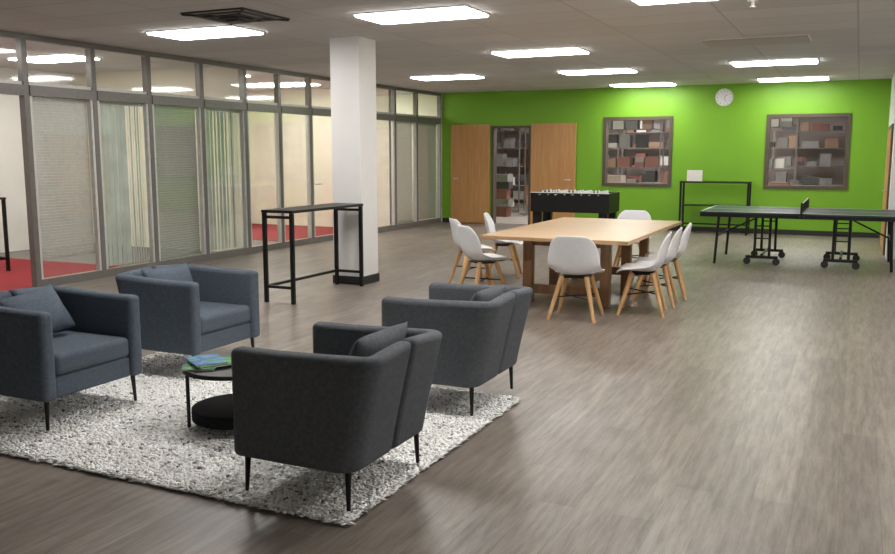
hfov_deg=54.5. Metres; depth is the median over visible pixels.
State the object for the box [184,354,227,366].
magazine
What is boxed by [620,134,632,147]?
storage box
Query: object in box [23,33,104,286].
window
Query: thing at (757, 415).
floor
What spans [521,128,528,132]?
storage box
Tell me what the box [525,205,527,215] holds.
storage box
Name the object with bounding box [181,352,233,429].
coffee table
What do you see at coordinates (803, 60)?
recessed light
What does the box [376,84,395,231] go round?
window
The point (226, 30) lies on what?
recessed light
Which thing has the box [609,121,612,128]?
storage box
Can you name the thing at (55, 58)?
recessed light
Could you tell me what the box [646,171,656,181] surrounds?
storage box
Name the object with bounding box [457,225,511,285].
dining chair
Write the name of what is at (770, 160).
storage box
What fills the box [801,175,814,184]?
storage box
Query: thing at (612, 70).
recessed light
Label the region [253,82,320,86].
recessed light
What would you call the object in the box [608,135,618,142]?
storage box
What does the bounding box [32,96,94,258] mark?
window blind
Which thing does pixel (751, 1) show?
sprinkler head
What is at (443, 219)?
baseboard
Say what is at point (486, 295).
cushion
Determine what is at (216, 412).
shelf
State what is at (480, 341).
armchair
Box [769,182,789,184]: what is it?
storage box
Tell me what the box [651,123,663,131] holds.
storage box
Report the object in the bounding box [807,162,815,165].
storage box
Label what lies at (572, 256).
dining chair
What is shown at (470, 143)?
door
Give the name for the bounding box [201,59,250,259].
window
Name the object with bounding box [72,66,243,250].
wall office partition
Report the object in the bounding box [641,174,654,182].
storage box
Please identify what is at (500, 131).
storage rack
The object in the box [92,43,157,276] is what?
window
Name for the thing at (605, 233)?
meeting table
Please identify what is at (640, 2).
recessed light
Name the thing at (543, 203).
foosball table
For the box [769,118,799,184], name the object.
storage rack
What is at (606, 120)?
window
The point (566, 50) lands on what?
recessed light
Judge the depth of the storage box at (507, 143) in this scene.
23.78 m
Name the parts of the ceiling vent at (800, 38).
light frame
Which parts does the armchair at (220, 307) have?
seat, leg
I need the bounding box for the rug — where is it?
[0,352,519,525]
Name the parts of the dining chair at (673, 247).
leg, leg, leg, leg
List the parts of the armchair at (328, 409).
leg, leg, leg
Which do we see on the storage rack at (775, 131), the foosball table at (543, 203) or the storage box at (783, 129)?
the storage box at (783, 129)
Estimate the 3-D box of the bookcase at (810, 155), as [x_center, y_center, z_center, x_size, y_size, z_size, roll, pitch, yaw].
[7.757,-3.757,27.147,16.100,2.960,0.200,4,9,25]
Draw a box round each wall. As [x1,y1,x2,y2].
[0,67,251,252]
[248,88,391,226]
[396,79,891,232]
[885,73,894,258]
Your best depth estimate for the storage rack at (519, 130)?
23.78 m
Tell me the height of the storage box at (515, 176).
0.180 m
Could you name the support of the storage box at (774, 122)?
on the storage rack at (798, 119)
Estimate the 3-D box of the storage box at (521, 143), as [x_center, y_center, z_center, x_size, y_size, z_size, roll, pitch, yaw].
[2.372,-4.245,27.943,0.204,0.220,0.312,4,9,25]
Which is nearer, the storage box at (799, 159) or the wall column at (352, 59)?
the wall column at (352, 59)
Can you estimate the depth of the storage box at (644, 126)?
22.50 m
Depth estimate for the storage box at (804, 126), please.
24.18 m
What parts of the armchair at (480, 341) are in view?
leg, leg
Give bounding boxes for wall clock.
[715,88,732,105]
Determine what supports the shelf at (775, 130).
attached to the storage rack at (775, 131)
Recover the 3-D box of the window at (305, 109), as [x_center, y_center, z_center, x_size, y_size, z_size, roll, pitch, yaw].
[-2.630,-2.017,14.973,0.115,2.959,0.900,4,9,25]
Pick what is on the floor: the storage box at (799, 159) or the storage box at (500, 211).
the storage box at (500, 211)
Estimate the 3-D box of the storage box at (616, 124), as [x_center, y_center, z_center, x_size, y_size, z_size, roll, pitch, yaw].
[4.554,-4.077,22.942,0.284,0.340,0.312,4,9,25]
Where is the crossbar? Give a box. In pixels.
[681,204,745,205]
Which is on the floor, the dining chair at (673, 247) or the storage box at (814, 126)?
the dining chair at (673, 247)
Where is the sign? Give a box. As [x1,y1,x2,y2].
[687,170,702,180]
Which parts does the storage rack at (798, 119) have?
post, post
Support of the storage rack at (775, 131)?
on the floor
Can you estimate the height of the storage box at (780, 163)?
0.220 m
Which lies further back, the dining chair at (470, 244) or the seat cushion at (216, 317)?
the dining chair at (470, 244)
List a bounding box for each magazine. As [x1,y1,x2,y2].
[180,362,215,370]
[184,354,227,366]
[190,356,230,368]
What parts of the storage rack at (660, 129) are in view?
post, post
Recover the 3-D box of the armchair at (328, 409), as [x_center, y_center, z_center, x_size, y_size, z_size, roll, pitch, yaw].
[-0.498,0.623,4.188,0.763,0.718,0.750,4,9,25]
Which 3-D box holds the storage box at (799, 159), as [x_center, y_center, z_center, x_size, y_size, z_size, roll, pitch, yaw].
[9.928,-3.321,24.503,0.244,0.120,0.312,4,9,25]
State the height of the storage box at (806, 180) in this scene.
0.260 m
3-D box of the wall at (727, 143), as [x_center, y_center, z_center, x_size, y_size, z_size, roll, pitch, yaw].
[2.466,-2.597,19.026,13.109,2.960,0.150,4,9,25]
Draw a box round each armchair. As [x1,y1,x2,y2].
[0,286,142,430]
[115,264,259,378]
[231,321,441,510]
[381,282,532,415]
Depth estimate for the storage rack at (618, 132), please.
26.50 m
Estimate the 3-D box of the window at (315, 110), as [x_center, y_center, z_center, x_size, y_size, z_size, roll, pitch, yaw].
[-2.204,-2.137,15.814,0.162,2.959,1.000,4,9,25]
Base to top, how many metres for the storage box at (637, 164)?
0.120 m
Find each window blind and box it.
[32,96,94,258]
[99,101,146,265]
[154,105,200,258]
[206,108,239,250]
[397,121,412,222]
[413,123,436,219]
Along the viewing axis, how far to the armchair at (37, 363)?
5.15 m
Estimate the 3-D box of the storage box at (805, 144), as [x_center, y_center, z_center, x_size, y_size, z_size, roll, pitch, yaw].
[10.181,-3.711,24.345,0.444,0.180,0.332,4,9,25]
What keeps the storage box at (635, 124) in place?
on the storage rack at (660, 129)
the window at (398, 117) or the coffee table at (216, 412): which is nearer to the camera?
the coffee table at (216, 412)
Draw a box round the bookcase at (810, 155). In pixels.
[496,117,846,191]
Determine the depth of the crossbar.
17.35 m
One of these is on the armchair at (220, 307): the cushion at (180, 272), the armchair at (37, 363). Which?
the cushion at (180, 272)
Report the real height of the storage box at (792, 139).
0.340 m
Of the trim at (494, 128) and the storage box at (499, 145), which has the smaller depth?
the trim at (494, 128)
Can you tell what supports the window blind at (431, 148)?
attached to the window at (420, 118)
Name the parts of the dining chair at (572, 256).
leg, leg, seat mount, leg, leg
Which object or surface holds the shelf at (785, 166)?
attached to the storage rack at (775, 131)
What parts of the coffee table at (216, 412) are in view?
leg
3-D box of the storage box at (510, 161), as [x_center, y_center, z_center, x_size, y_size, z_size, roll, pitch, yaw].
[1.774,-3.166,23.921,0.204,0.220,0.312,4,9,25]
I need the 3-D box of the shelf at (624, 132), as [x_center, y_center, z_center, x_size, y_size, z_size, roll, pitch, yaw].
[6.259,-4.346,26.101,1.828,0.018,0.400,4,9,25]
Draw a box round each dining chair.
[448,218,495,284]
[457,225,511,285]
[484,212,522,278]
[546,236,604,322]
[612,210,651,266]
[616,231,671,317]
[629,227,682,308]
[643,223,691,299]
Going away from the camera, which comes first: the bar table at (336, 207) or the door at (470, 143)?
the bar table at (336, 207)
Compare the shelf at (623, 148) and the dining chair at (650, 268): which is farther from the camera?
the shelf at (623, 148)
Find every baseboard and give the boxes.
[333,273,379,284]
[442,218,484,223]
[668,226,879,237]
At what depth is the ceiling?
10.24 m
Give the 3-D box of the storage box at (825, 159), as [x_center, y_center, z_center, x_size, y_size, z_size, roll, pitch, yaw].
[10.543,-3.267,24.208,0.284,0.340,0.312,4,9,25]
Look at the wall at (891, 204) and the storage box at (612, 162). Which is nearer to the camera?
the wall at (891, 204)
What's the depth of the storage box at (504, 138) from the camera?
28.00 m
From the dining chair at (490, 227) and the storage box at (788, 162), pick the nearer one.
the dining chair at (490, 227)
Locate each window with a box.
[0,30,39,286]
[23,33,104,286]
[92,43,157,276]
[148,51,208,264]
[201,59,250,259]
[244,65,283,252]
[279,70,313,247]
[310,74,332,242]
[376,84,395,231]
[395,87,417,228]
[417,90,440,225]
[602,116,672,186]
[763,113,851,189]
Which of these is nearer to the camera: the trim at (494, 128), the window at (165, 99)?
the window at (165, 99)
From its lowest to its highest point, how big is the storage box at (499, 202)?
0.180 m
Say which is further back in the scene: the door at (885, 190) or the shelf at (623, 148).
the shelf at (623, 148)
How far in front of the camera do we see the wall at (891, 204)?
13.21 m
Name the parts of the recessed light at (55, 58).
light frame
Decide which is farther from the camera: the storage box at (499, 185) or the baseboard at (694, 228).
the storage box at (499, 185)
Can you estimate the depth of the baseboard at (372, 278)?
10.72 m
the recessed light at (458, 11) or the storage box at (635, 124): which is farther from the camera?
the storage box at (635, 124)
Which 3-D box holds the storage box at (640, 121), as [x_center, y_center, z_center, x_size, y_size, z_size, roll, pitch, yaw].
[5.904,-4.548,26.245,0.284,0.340,0.312,4,9,25]
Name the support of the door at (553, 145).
in the wall at (727, 143)
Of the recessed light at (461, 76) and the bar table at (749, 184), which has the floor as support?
the bar table at (749, 184)
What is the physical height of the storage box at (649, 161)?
0.260 m
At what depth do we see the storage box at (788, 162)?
24.50 m
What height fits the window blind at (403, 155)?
2.147 m
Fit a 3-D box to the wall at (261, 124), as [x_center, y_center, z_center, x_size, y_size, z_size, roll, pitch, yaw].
[-2.826,-2.586,18.948,3.599,2.960,0.100,4,9,25]
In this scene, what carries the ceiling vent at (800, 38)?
in the ceiling
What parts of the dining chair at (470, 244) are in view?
leg, leg, seat mount, leg, leg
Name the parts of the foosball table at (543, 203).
leg, leg, leg, leg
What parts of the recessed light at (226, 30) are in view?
light frame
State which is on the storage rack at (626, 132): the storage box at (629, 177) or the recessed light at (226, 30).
the storage box at (629, 177)
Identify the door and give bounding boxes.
[451,124,489,222]
[530,123,576,223]
[880,128,891,253]
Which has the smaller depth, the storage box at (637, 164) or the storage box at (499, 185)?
the storage box at (499, 185)
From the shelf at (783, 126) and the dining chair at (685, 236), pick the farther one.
the shelf at (783, 126)
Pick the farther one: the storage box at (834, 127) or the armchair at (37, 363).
the storage box at (834, 127)
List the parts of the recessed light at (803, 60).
light frame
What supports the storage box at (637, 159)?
on the storage box at (637, 164)
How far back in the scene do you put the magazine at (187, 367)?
4.87 m
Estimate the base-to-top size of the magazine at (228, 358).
0.009 m
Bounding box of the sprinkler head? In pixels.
[747,0,758,7]
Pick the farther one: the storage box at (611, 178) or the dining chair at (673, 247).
the storage box at (611, 178)
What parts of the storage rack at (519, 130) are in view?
post, post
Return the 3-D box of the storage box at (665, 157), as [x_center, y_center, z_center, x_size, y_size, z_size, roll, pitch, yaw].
[6.582,-3.495,26.082,0.344,0.260,0.312,4,9,25]
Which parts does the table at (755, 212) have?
leg, leg, net post, leg, leg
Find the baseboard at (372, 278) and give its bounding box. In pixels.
[333,273,379,284]
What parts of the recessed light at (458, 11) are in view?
light frame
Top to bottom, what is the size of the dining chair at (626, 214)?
0.829 m
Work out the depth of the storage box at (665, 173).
25.99 m
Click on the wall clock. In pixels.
(724, 97)
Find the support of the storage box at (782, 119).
on the storage box at (783, 123)
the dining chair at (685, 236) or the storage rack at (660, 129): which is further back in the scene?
the storage rack at (660, 129)
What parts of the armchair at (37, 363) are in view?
leg, seat, leg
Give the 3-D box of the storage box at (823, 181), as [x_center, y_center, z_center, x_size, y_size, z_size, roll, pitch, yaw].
[10.531,-2.676,24.311,0.444,0.180,0.332,4,9,25]
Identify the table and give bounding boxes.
[0,197,10,270]
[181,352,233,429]
[261,203,363,304]
[480,217,681,307]
[530,189,619,223]
[678,181,751,235]
[700,197,894,271]
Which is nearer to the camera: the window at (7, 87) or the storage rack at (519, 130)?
the window at (7, 87)
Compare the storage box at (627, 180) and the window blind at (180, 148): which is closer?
the window blind at (180, 148)
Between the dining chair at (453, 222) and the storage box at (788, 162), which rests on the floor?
the dining chair at (453, 222)
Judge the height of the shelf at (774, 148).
0.018 m
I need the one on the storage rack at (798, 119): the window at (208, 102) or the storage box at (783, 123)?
the storage box at (783, 123)
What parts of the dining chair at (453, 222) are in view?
leg, leg, leg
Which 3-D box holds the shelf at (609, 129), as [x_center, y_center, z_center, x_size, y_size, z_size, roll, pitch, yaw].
[4.726,-3.885,22.876,1.828,0.018,0.400,4,9,25]
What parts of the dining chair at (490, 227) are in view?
leg, seat mount, leg, leg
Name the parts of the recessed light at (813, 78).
light frame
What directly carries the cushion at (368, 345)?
on the armchair at (328, 409)
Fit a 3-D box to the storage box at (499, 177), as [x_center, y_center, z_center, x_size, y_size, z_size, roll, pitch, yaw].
[1.397,-2.508,21.976,0.444,0.180,0.332,5,9,30]
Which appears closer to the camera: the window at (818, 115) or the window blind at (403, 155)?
the window at (818, 115)
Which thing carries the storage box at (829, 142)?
on the storage rack at (775, 131)
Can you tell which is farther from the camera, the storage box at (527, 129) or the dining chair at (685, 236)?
the storage box at (527, 129)
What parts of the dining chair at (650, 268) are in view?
leg, leg, seat mount, leg, leg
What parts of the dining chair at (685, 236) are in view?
leg, leg, leg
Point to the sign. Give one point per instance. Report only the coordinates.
(692, 175)
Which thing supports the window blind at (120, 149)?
attached to the window at (101, 94)
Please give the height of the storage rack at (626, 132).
2.600 m
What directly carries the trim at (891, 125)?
attached to the wall at (891, 204)
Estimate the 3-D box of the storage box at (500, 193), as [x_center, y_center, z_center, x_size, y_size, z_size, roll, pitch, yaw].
[1.397,-2.110,22.033,0.344,0.260,0.312,4,9,24]
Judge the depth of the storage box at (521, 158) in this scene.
27.95 m
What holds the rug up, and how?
on the floor
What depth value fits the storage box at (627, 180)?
22.85 m
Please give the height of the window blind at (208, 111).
2.140 m
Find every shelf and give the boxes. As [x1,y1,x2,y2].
[191,393,233,429]
[609,129,662,129]
[622,167,661,167]
[623,148,668,148]
[624,132,668,132]
[771,126,796,127]
[774,148,844,148]
[775,130,845,131]
[785,166,843,166]
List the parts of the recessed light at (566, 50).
light frame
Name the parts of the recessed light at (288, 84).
light frame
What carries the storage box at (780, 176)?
on the storage rack at (775, 131)
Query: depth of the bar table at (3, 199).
11.77 m
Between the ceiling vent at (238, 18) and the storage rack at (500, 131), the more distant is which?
the storage rack at (500, 131)
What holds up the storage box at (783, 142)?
on the storage rack at (798, 119)
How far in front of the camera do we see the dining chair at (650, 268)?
8.62 m
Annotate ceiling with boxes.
[0,0,894,110]
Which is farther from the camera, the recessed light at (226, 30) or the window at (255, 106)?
the window at (255, 106)
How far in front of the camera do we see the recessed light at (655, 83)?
17.20 m
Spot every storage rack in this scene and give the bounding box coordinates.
[497,128,525,211]
[499,131,528,199]
[608,130,622,174]
[609,120,664,182]
[621,121,668,182]
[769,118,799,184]
[771,117,847,185]
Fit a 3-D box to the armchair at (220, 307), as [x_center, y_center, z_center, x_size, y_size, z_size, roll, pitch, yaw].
[-1.934,0.296,6.477,0.763,0.718,0.750,4,9,25]
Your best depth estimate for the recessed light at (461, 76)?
15.45 m
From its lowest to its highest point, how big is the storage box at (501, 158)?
0.340 m
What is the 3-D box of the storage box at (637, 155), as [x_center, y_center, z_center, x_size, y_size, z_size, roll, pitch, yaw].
[5.909,-3.580,26.395,0.284,0.340,0.312,4,9,25]
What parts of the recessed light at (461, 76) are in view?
light frame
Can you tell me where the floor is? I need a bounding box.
[0,200,894,553]
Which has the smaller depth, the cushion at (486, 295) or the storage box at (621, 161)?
the cushion at (486, 295)
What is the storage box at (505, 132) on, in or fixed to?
on the storage rack at (500, 131)
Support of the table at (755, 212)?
on the floor
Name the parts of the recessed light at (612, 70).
light frame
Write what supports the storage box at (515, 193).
on the storage rack at (500, 131)
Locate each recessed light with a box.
[7,54,101,62]
[145,25,265,39]
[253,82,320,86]
[352,5,490,24]
[411,74,483,80]
[490,47,589,57]
[557,68,637,74]
[609,82,676,87]
[633,0,706,4]
[729,58,818,66]
[756,76,829,81]
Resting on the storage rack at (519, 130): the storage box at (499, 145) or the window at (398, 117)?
the storage box at (499, 145)
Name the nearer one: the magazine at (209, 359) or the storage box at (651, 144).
the magazine at (209, 359)
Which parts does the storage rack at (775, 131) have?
post, post, post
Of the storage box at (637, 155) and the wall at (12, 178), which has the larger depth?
the storage box at (637, 155)
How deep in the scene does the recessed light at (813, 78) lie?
15.87 m
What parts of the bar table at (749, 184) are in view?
leg, leg, foot rail, leg, leg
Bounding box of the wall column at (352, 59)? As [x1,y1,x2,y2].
[330,36,377,276]
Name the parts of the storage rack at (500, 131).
post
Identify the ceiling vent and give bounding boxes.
[180,7,289,25]
[701,34,811,46]
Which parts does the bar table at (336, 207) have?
leg, rail, foot rail, leg, foot rail, leg, rail, foot rail, leg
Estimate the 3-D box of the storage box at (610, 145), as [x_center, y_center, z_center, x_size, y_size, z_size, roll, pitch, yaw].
[4.411,-3.499,23.076,0.244,0.120,0.312,4,9,25]
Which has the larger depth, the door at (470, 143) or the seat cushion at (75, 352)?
the door at (470, 143)
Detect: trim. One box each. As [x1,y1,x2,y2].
[491,125,530,224]
[883,124,893,255]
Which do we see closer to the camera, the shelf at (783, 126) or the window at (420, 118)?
the window at (420, 118)
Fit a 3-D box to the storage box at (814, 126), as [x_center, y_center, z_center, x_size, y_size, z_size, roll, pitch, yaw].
[10.396,-4.170,24.166,0.444,0.180,0.332,4,9,25]
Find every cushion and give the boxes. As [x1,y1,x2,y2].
[0,284,75,332]
[53,331,128,374]
[141,263,192,281]
[200,301,250,333]
[349,322,407,356]
[470,284,504,301]
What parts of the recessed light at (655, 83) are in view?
light frame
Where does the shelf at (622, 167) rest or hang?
attached to the storage rack at (660, 129)
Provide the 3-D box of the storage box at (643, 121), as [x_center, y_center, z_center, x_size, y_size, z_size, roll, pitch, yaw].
[5.230,-4.041,22.614,0.244,0.120,0.312,4,9,25]
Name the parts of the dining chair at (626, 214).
leg, leg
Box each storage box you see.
[496,174,512,181]
[496,182,512,188]
[496,189,510,198]
[496,199,512,206]
[496,206,510,216]
[497,143,503,147]
[497,154,506,165]
[504,128,520,133]
[504,138,515,147]
[504,140,514,147]
[506,158,516,165]
[513,157,522,163]
[513,175,525,180]
[513,191,523,198]
[517,142,524,147]
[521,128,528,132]
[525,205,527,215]
[607,175,625,182]
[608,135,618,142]
[608,143,618,147]
[608,158,616,166]
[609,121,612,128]
[613,121,625,128]
[617,157,632,166]
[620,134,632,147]
[626,179,638,182]
[627,120,639,128]
[628,176,640,181]
[634,162,644,166]
[635,134,648,147]
[635,157,644,161]
[636,154,647,157]
[637,121,647,131]
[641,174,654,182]
[642,120,653,123]
[642,124,653,128]
[645,157,660,166]
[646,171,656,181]
[649,142,664,147]
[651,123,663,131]
[660,156,667,164]
[660,171,667,182]
[769,159,773,167]
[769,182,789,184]
[771,119,779,126]
[775,159,785,167]
[775,172,786,181]
[778,156,791,165]
[779,138,788,146]
[781,118,792,120]
[781,121,792,126]
[782,124,799,130]
[788,136,798,146]
[794,157,803,161]
[801,122,809,130]
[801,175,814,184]
[802,141,819,147]
[803,177,819,185]
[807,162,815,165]
[812,124,829,129]
[819,178,831,184]
[820,154,831,165]
[825,138,838,147]
[833,126,842,129]
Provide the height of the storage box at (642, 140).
0.340 m
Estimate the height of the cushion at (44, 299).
0.304 m
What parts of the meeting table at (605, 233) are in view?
leg, leg, table frame, leg, leg, leg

